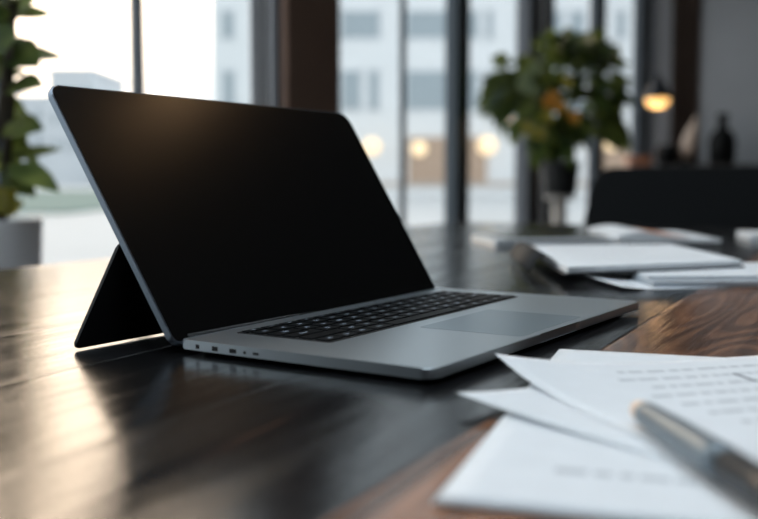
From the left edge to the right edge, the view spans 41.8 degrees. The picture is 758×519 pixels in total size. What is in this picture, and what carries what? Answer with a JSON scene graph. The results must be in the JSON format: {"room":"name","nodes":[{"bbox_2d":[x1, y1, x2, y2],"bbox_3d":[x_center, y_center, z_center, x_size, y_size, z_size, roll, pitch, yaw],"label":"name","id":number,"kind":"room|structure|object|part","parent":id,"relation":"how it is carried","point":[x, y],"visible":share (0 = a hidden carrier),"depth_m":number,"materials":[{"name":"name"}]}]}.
{"room":"office","nodes":[
{"label":"office","id":0,"kind":"room"},
{"bbox_2d":[281,0,339,112],"bbox_3d":[-0.248,-0.941,3.660,0.030,3.000,0.383,2,5,27],"label":"wall column","id":1,"kind":"structure","parent":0,"point":[310,29],"depth_m":3.64,"materials":[{"name":"brown"}]},
{"bbox_2d":[630,0,757,166],"bbox_3d":[4.946,-1.281,7.784,5.854,3.008,0.205,2,5,27],"label":"wall","id":2,"kind":"structure","parent":0,"point":[728,49],"depth_m":8.64,"materials":[{"name":"grey paint"}]},
{"bbox_2d":[631,0,651,166],"bbox_3d":[2.292,-1.355,8.678,0.060,3.000,0.412,2,5,27],"label":"trim","id":3,"kind":"structure","parent":2,"relation":"attached to","point":[642,9],"depth_m":8.53,"materials":[{"name":"grey dark metal"}]},
{"bbox_2d":[670,0,700,164],"bbox_3d":[2.697,-1.337,8.768,0.234,2.890,0.036,2,5,27],"label":"curtain","id":4,"kind":"object","parent":2,"relation":"hanging from","point":[686,13],"visible":0.41,"depth_m":8.74,"materials":[{"name":"fabric"}]},
{"bbox_3d":[2.166,-2.383,2.163,5.850,0.120,12.550,2,5,27],"label":"ceiling","id":5,"kind":"structure","parent":0,"visible":0},
{"bbox_2d":[643,0,672,107],"bbox_3d":[1.890,-1.860,6.670,0.199,1.663,0.199,0,5,0],"label":"pendant lamp","id":6,"kind":"object","parent":5,"relation":"hanging from","point":[657,95],"visible":1,"depth_m":6.68,"materials":[{"name":"grey"}]},
{"bbox_2d":[645,98,669,107],"bbox_3d":[1.890,-1.091,6.733,0.159,0.120,0.159,0,5,0],"label":"diffuser","id":7,"kind":"object","parent":6,"relation":"attached to","point":[652,102],"depth_m":6.68,"materials":[{"name":"yellow glass"}]},
{"bbox_3d":[1.890,-1.171,6.726,0.199,0.164,0.199,0,5,0],"label":"lamp shade","id":8,"kind":"part","parent":6,"relation":"part of","materials":[{"name":"grey metal"}]},
{"bbox_3d":[1.890,-1.959,6.662,0.007,1.424,0.008,0,5,0],"label":"cord","id":9,"kind":"part","parent":6,"relation":"part of","materials":[{"name":"grey plastic"}]},
{"bbox_3d":[2.166,0.727,2.419,5.850,0.120,12.550,2,5,27],"label":"floor","id":10,"kind":"structure","parent":0,"visible":0},
{"bbox_2d":[0,1,13,216],"bbox_3d":[-0.913,-0.833,2.349,0.034,3.000,0.037,2,5,27],"label":"trim","id":11,"kind":"structure","parent":10,"relation":"on","point":[1,2],"depth_m":2.37,"materials":[{"name":"grey metal"}]},
{"bbox_2d":[0,0,65,268],"bbox_3d":[-0.807,0.019,2.024,0.342,1.356,0.336,-1,5,-14],"label":"potted plant","id":12,"kind":"object","parent":10,"relation":"on","point":[20,237],"visible":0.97,"depth_m":1.94,"materials":[{"name":"green plant"}]},
{"bbox_3d":[-0.763,-0.343,1.958,0.163,0.595,0.088,4,6,41],"label":"stem","id":13,"kind":"part","parent":12,"relation":"part of","materials":[{"name":"green plant"}]},
{"bbox_3d":[-0.792,0.307,2.032,0.220,0.780,0.220,0,5,0],"label":"planter","id":14,"kind":"part","parent":12,"relation":"part of","materials":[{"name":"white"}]},
{"bbox_2d":[129,0,144,92],"bbox_3d":[-0.686,-0.870,2.795,0.012,3.000,0.051,2,5,27],"label":"trim","id":15,"kind":"structure","parent":10,"relation":"on","point":[136,7],"depth_m":2.81,"materials":[{"name":"grey metal"}]},
{"bbox_2d":[250,0,281,106],"bbox_3d":[-0.387,-0.918,3.386,0.023,3.000,0.164,2,5,27],"label":"trim","id":16,"kind":"structure","parent":10,"relation":"on","point":[263,13],"depth_m":3.39,"materials":[{"name":"grey metal"}]},
{"bbox_2d":[0,222,757,518],"bbox_3d":[0.120,0.406,1.021,1.272,0.750,2.866,2,5,27],"label":"conference table","id":17,"kind":"object","parent":10,"relation":"on","point":[146,427],"visible":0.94,"depth_m":0.49,"materials":[{"name":"brown wood"}]},
{"bbox_2d":[48,85,638,379],"bbox_3d":[-0.007,-0.038,0.757,0.308,0.177,0.397,3,6,32],"label":"laptop","id":18,"kind":"object","parent":17,"relation":"on","point":[266,232],"visible":1,"depth_m":0.73,"materials":[{"name":"grey metal"}]},
{"bbox_3d":[-0.084,-0.044,0.813,0.118,0.173,0.366,3,6,32],"label":"lid","id":19,"kind":"part","parent":18,"relation":"part of","materials":[{"name":"grey metal"}]},
{"bbox_2d":[471,233,625,245],"bbox_3d":[0.293,-0.036,1.741,0.230,0.010,0.170,-1,5,-9],"label":"tablet computer","id":20,"kind":"object","parent":17,"relation":"on","point":[561,238],"visible":0.77,"depth_m":1.69,"materials":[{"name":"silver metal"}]},
{"bbox_2d":[510,241,744,274],"bbox_3d":[0.297,-0.003,1.238,0.251,0.020,0.374,0,5,0],"label":"notebook","id":21,"kind":"object","parent":17,"relation":"on","point":[609,258],"visible":1,"depth_m":1.18,"materials":[{"name":"white paper"}]},
{"bbox_2d":[582,232,727,242],"bbox_3d":[0.504,-0.042,1.848,0.215,0.005,0.245,0,5,3],"label":"folder","id":22,"kind":"object","parent":17,"relation":"on","point":[722,240],"visible":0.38,"depth_m":1.80,"materials":[{"name":"grey paper"}]},
{"bbox_2d":[588,225,720,242],"bbox_3d":[0.484,-0.047,1.775,0.170,0.018,0.260,0,5,1],"label":"magazine","id":23,"kind":"object","parent":22,"relation":"on","point":[621,234],"visible":0.98,"depth_m":1.66,"materials":[{"name":"white paper"}]},
{"bbox_2d":[633,228,686,237],"bbox_3d":[0.499,-0.048,1.775,0.048,0.006,0.240,0,5,1],"label":"picture","id":24,"kind":"object","parent":23,"relation":"on","point":[658,234],"depth_m":1.72},
{"bbox_2d":[615,273,757,286],"bbox_3d":[0.394,0.019,1.102,0.235,0.006,0.167,0,5,0],"label":"folder","id":25,"kind":"object","parent":17,"relation":"on","point":[725,282],"visible":0.5,"depth_m":1.02,"materials":[{"name":"grey paper"}]},
{"bbox_2d":[584,274,730,289],"bbox_3d":[0.332,0.020,1.075,0.210,0.008,0.118,-1,5,-13],"label":"paper sheet","id":26,"kind":"object","parent":25,"relation":"on","point":[619,281],"visible":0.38,"depth_m":1.04,"materials":[{"name":"white paper"}]},
{"bbox_2d":[630,263,757,278],"bbox_3d":[0.401,0.012,1.132,0.240,0.003,0.160,0,5,-2],"label":"document","id":27,"kind":"object","parent":25,"relation":"on","point":[750,270],"visible":0.46,"depth_m":1.07,"materials":[{"name":"white paper"}]},
{"bbox_2d":[737,231,757,240],"bbox_3d":[0.754,-0.043,1.822,0.165,0.011,0.153,1,5,11],"label":"notepad","id":28,"kind":"object","parent":17,"relation":"on","point":[747,235],"visible":1,"depth_m":1.81,"materials":[{"name":"white paper"}]},
{"bbox_3d":[0.182,0.075,0.456,0.323,0.001,0.374,0,5,0],"label":"paper sheet","id":29,"kind":"object","parent":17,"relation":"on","visible":0},
{"bbox_2d":[434,504,568,518],"bbox_3d":[0.181,0.075,0.455,0.238,0.001,0.316,2,5,18],"label":"paper sheet","id":30,"kind":"object","parent":29,"relation":"on","point":[434,504],"visible":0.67,"depth_m":0.34,"materials":[{"name":"white paper"}]},
{"bbox_2d":[432,501,579,518],"bbox_3d":[0.180,0.075,0.455,0.238,0.001,0.316,2,5,18],"label":"paper sheet","id":31,"kind":"object","parent":30,"relation":"on","point":[434,501],"visible":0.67,"depth_m":0.33,"materials":[{"name":"white paper"}]},
{"bbox_3d":[0.181,0.075,0.456,0.324,0.001,0.374,0,5,0],"label":"paper sheet","id":32,"kind":"object","parent":31,"relation":"on","visible":0},
{"bbox_2d":[434,501,591,518],"bbox_3d":[0.181,0.074,0.455,0.238,0.001,0.316,2,5,18],"label":"paper sheet","id":33,"kind":"object","parent":32,"relation":"on","point":[436,502],"visible":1,"depth_m":0.33,"materials":[{"name":"white paper"}]},
{"bbox_2d":[438,502,601,518],"bbox_3d":[0.182,0.074,0.455,0.238,0.001,0.316,2,5,18],"label":"paper sheet","id":34,"kind":"object","parent":33,"relation":"on","point":[438,502],"visible":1,"depth_m":0.33,"materials":[{"name":"white paper"}]},
{"bbox_3d":[0.182,0.074,0.455,0.323,0.001,0.373,0,5,0],"label":"paper sheet","id":35,"kind":"object","parent":34,"relation":"on","visible":0},
{"bbox_2d":[433,472,619,518],"bbox_3d":[0.181,0.074,0.455,0.238,0.001,0.316,2,5,18],"label":"paper sheet","id":36,"kind":"object","parent":35,"relation":"on","point":[456,472],"visible":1,"depth_m":0.33,"materials":[{"name":"white paper"}]},
{"bbox_2d":[435,349,622,518],"bbox_3d":[0.181,0.073,0.456,0.238,0.001,0.316,2,5,18],"label":"paper sheet","id":37,"kind":"object","parent":36,"relation":"on","point":[467,460],"visible":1,"depth_m":0.38,"materials":[{"name":"white paper"}]},
{"bbox_2d":[437,349,757,518],"bbox_3d":[0.182,0.072,0.455,0.238,0.002,0.316,2,5,18],"label":"paper sheet","id":38,"kind":"object","parent":37,"relation":"on","point":[524,462],"visible":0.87,"depth_m":0.36,"materials":[{"name":"grey paper"}]},
{"bbox_2d":[456,358,705,468],"bbox_3d":[0.178,0.069,0.466,0.200,0.005,0.200,-4,6,-37],"label":"paper sheet","id":39,"kind":"object","parent":38,"relation":"on","point":[533,403],"visible":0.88,"depth_m":0.45,"materials":[{"name":"white paper"}]},
{"bbox_2d":[495,353,757,461],"bbox_3d":[0.201,0.065,0.472,0.210,0.011,0.240,-1,5,-17],"label":"paper sheet","id":40,"kind":"object","parent":38,"relation":"on","point":[718,396],"visible":0.9,"depth_m":0.51,"materials":[{"name":"grey paper"}]},
{"bbox_2d":[629,400,757,507],"bbox_3d":[0.123,0.072,0.363,0.015,0.013,0.151,-1,5,-6],"label":"pen","id":41,"kind":"object","parent":40,"relation":"on","point":[735,470],"visible":1,"depth_m":0.36,"materials":[{"name":"dark grey plastic"},{"name":"metal"}]},
{"bbox_2d":[399,0,405,226],"bbox_3d":[0.105,-0.999,4.358,0.016,3.000,0.040,2,5,27],"label":"trim","id":42,"kind":"structure","parent":10,"relation":"on","point":[402,26],"depth_m":4.38,"materials":[{"name":"grey metal"}]},
{"bbox_2d":[444,0,469,222],"bbox_3d":[0.391,-1.045,4.923,0.063,3.000,0.176,2,5,27],"label":"window frame","id":43,"kind":"structure","parent":10,"relation":"on","point":[457,12],"depth_m":4.89,"materials":[{"name":"black metal"}]},
{"bbox_2d":[514,0,543,223],"bbox_3d":[0.899,-1.128,5.927,0.080,3.000,0.273,2,5,27],"label":"trim","id":44,"kind":"structure","parent":10,"relation":"on","point":[529,13],"depth_m":5.86,"materials":[{"name":"black metal"}]},
{"bbox_2d":[541,0,554,223],"bbox_3d":[1.070,-1.156,6.265,0.033,3.000,0.127,2,5,27],"label":"trim","id":45,"kind":"structure","parent":10,"relation":"on","point":[549,5],"depth_m":6.26,"materials":[{"name":"black"}]},
{"bbox_2d":[544,195,575,223],"bbox_3d":[0.910,0.063,5.022,0.320,0.774,0.320,0,5,0],"label":"plant stand","id":46,"kind":"object","parent":10,"relation":"on","point":[559,213],"visible":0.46,"depth_m":4.96,"materials":[{"name":"beige"}]},
{"bbox_2d":[474,27,636,194],"bbox_3d":[0.891,-0.747,4.940,0.847,0.850,0.694,0,5,0],"label":"potted tree","id":47,"kind":"object","parent":46,"relation":"on","point":[504,93],"visible":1,"depth_m":4.78,"materials":[{"name":"green plant"}]},
{"bbox_3d":[0.910,-0.409,4.983,0.196,0.170,0.195,0,5,0],"label":"pot","id":48,"kind":"part","parent":47,"relation":"part of","materials":[{"name":"black"}]},
{"bbox_3d":[0.910,0.063,5.022,0.072,0.734,0.072,0,5,0],"label":"post","id":49,"kind":"part","parent":46,"relation":"part of","materials":[{"name":"beige"}]},
{"bbox_3d":[0.910,-0.312,4.991,0.156,0.020,0.156,0,5,0],"label":"plate","id":50,"kind":"part","parent":46,"relation":"part of","materials":[{"name":"beige"}]},
{"bbox_2d":[586,0,606,208],"bbox_3d":[1.609,-1.244,7.330,0.060,3.000,0.264,2,5,27],"label":"trim","id":51,"kind":"structure","parent":10,"relation":"on","point":[598,8],"depth_m":7.26,"materials":[{"name":"grey dark metal"}]},
{"bbox_2d":[583,167,757,227],"bbox_3d":[0.790,0.197,2.679,0.632,0.893,0.578,2,5,27],"label":"office chair","id":52,"kind":"object","parent":10,"relation":"on","point":[720,197],"visible":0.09,"depth_m":2.86,"materials":[{"name":"black fabric"}]},
{"bbox_2d":[642,164,757,166],"bbox_3d":[3.961,-0.243,7.567,3.780,0.967,0.551,2,5,27],"label":"sideboard","id":53,"kind":"object","parent":10,"relation":"on","point":[729,165],"visible":0.1,"depth_m":7.92,"materials":[{"name":"grey metal"}]},
{"bbox_2d":[624,156,651,164],"bbox_3d":[2.184,-0.834,8.376,0.195,0.076,0.160,0,5,0],"label":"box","id":54,"kind":"object","parent":53,"relation":"on","point":[628,160],"visible":0.94,"depth_m":8.30,"materials":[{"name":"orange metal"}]},
{"bbox_2d":[655,145,677,164],"bbox_3d":[2.396,-0.871,8.268,0.193,0.168,0.193,0,5,0],"label":"bowl","id":55,"kind":"object","parent":53,"relation":"on","point":[664,154],"visible":0.91,"depth_m":8.20,"materials":[{"name":"black"}]},
{"bbox_2d":[677,115,698,164],"bbox_3d":[2.582,-0.995,8.289,0.170,0.412,0.134,0,5,0],"label":"ornament","id":56,"kind":"object","parent":53,"relation":"on","point":[690,140],"visible":0.93,"depth_m":8.25,"materials":[{"name":"brown ceramic"}]},
{"bbox_2d":[708,113,736,164],"bbox_3d":[2.788,-0.978,8.061,0.221,0.415,0.221,0,5,0],"label":"vase","id":57,"kind":"object","parent":53,"relation":"on","point":[722,141],"visible":0.99,"depth_m":7.99,"materials":[{"name":"black ceramic"}]},
{"label":"outside","id":58,"kind":"structure","parent":0,"visible":0},
{"bbox_2d":[14,186,585,264],"bbox_3d":[0.000,-8.687,119.691,320.000,0.370,360.000,0,5,0],"label":"ground","id":59,"kind":"structure","parent":58,"point":[89,235],"depth_m":23.09,"materials":[{"name":"white"}]},
{"bbox_2d":[16,95,50,171],"bbox_3d":[-52.239,-16.756,141.602,15.564,12.091,15.600,0,5,0],"label":"apartment block","id":60,"kind":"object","parent":59,"relation":"on","point":[37,106],"visible":0.29,"depth_m":133.94,"materials":[{"name":"grey"}]},
{"bbox_3d":[-46.000,-19.497,133.848,0.978,1.592,0.065,0,5,0],"label":"pane","id":61,"kind":"part","parent":60,"relation":"part of","materials":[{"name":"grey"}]},
{"bbox_3d":[-46.000,-16.107,134.128,0.978,1.592,0.065,0,5,0],"label":"pane","id":62,"kind":"part","parent":60,"relation":"part of","materials":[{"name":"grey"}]},
{"bbox_2d":[16,190,102,213],"bbox_3d":[-39.250,-3.241,50.906,61.500,0.060,48.000,0,5,0],"label":"lawn","id":63,"kind":"structure","parent":59,"relation":"on","point":[45,201],"depth_m":37.02,"materials":[{"name":"green plant"}]},
{"bbox_2d":[45,68,126,185],"bbox_3d":[-36.881,-16.502,126.572,5.921,14.056,15.600,0,5,0],"label":"apartment block","id":64,"kind":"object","parent":59,"relation":"on","point":[66,169],"visible":0.36,"depth_m":119.36,"materials":[{"name":"grey"}]},
{"bbox_3d":[-38.910,-16.968,119.006,0.692,1.653,0.065,0,5,0],"label":"pane","id":65,"kind":"part","parent":64,"relation":"part of","materials":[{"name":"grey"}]},
{"bbox_3d":[-38.910,-13.835,119.264,0.692,1.653,0.065,0,5,0],"label":"pane","id":66,"kind":"part","parent":64,"relation":"part of","materials":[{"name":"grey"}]},
{"bbox_3d":[-37.580,-13.835,119.264,0.692,1.653,0.065,0,5,0],"label":"pane","id":67,"kind":"part","parent":64,"relation":"part of","materials":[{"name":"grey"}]},
{"bbox_2d":[211,0,633,196],"bbox_3d":[5.441,-18.903,55.635,28.110,30.500,14.600,0,5,0],"label":"office building","id":68,"kind":"structure","parent":59,"relation":"on","point":[369,29],"depth_m":49.40,"materials":[{"name":"grey"}]},
{"bbox_3d":[-7.482,-11.641,49.207,0.615,1.371,0.065,0,5,0],"label":"pane","id":69,"kind":"part","parent":68,"relation":"part of","materials":[{"name":"grey"}]},
{"bbox_3d":[-7.482,-8.427,49.472,0.615,1.975,0.065,0,5,0],"label":"pane","id":70,"kind":"part","parent":68,"relation":"part of","materials":[{"name":"grey"}]},
{"bbox_3d":[-1.386,-8.427,49.472,1.018,1.975,0.065,0,5,0],"label":"pane","id":71,"kind":"part","parent":68,"relation":"part of","materials":[{"name":"grey"}]},
{"bbox_3d":[-0.907,-11.641,49.207,1.975,1.371,0.065,0,5,0],"label":"pane","id":72,"kind":"part","parent":68,"relation":"part of","materials":[{"name":"grey"}]},
{"bbox_2d":[363,138,379,154],"bbox_3d":[-0.353,-5.543,48.830,0.840,0.840,1.480,0,5,0],"label":"lamp","id":73,"kind":"object","parent":68,"relation":"attached to","point":[371,146],"visible":0.93,"depth_m":48.22,"materials":[{"name":"beige"}]},
{"bbox_3d":[-0.252,-8.427,49.472,0.565,1.975,0.065,0,5,0],"label":"pane","id":74,"kind":"part","parent":68,"relation":"part of","materials":[{"name":"grey"}]},
{"bbox_2d":[412,141,426,155],"bbox_3d":[1.965,-5.445,48.868,0.720,0.720,1.420,0,5,0],"label":"lamp","id":75,"kind":"object","parent":68,"relation":"attached to","point":[419,148],"visible":1,"depth_m":48.27,"materials":[{"name":"beige"}]},
{"bbox_3d":[2.368,-8.427,49.472,2.076,1.975,0.065,0,5,0],"label":"pane","id":76,"kind":"part","parent":68,"relation":"part of","materials":[{"name":"grey"}]},
{"bbox_3d":[2.368,-11.641,49.207,2.076,1.371,0.065,0,5,0],"label":"pane","id":77,"kind":"part","parent":68,"relation":"part of","materials":[{"name":"grey"}]},
{"bbox_3d":[4.686,-8.427,49.472,0.565,1.975,0.065,0,5,0],"label":"pane","id":78,"kind":"part","parent":68,"relation":"part of","materials":[{"name":"grey"}]},
{"bbox_3d":[4.686,-11.641,49.207,0.565,1.371,0.065,0,5,0],"label":"pane","id":79,"kind":"part","parent":68,"relation":"part of","materials":[{"name":"grey"}]},
{"bbox_2d":[478,136,496,154],"bbox_3d":[5.290,-5.591,48.806,0.920,0.920,1.520,0,5,0],"label":"lamp","id":80,"kind":"object","parent":68,"relation":"attached to","point":[487,145],"visible":1,"depth_m":48.19,"materials":[{"name":"beige glass"}]},
{"bbox_3d":[5.492,-11.641,49.207,0.363,1.371,0.065,0,5,0],"label":"pane","id":81,"kind":"part","parent":68,"relation":"part of","materials":[{"name":"grey"}]},
{"bbox_3d":[8.817,-11.641,49.207,0.565,1.371,0.065,0,5,0],"label":"pane","id":82,"kind":"part","parent":68,"relation":"part of","materials":[{"name":"grey"}]},
{"bbox_3d":[9.825,-8.427,49.472,0.766,1.975,0.065,0,5,0],"label":"pane","id":83,"kind":"part","parent":68,"relation":"part of","materials":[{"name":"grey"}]},
{"bbox_3d":[9.825,-11.641,49.207,0.766,1.371,0.065,0,5,0],"label":"pane","id":84,"kind":"part","parent":68,"relation":"part of","materials":[{"name":"grey"}]},
{"bbox_2d":[604,142,615,150],"bbox_3d":[11.336,-5.841,48.765,1.000,1.000,1.560,0,5,0],"label":"lamp","id":85,"kind":"object","parent":68,"relation":"attached to","point":[606,146],"visible":0.27,"depth_m":48.25,"materials":[{"name":"beige"}]},
{"bbox_3d":[11.992,-11.641,49.207,0.464,1.371,0.065,0,5,0],"label":"pane","id":86,"kind":"part","parent":68,"relation":"part of","materials":[{"name":"grey"}]}
]}

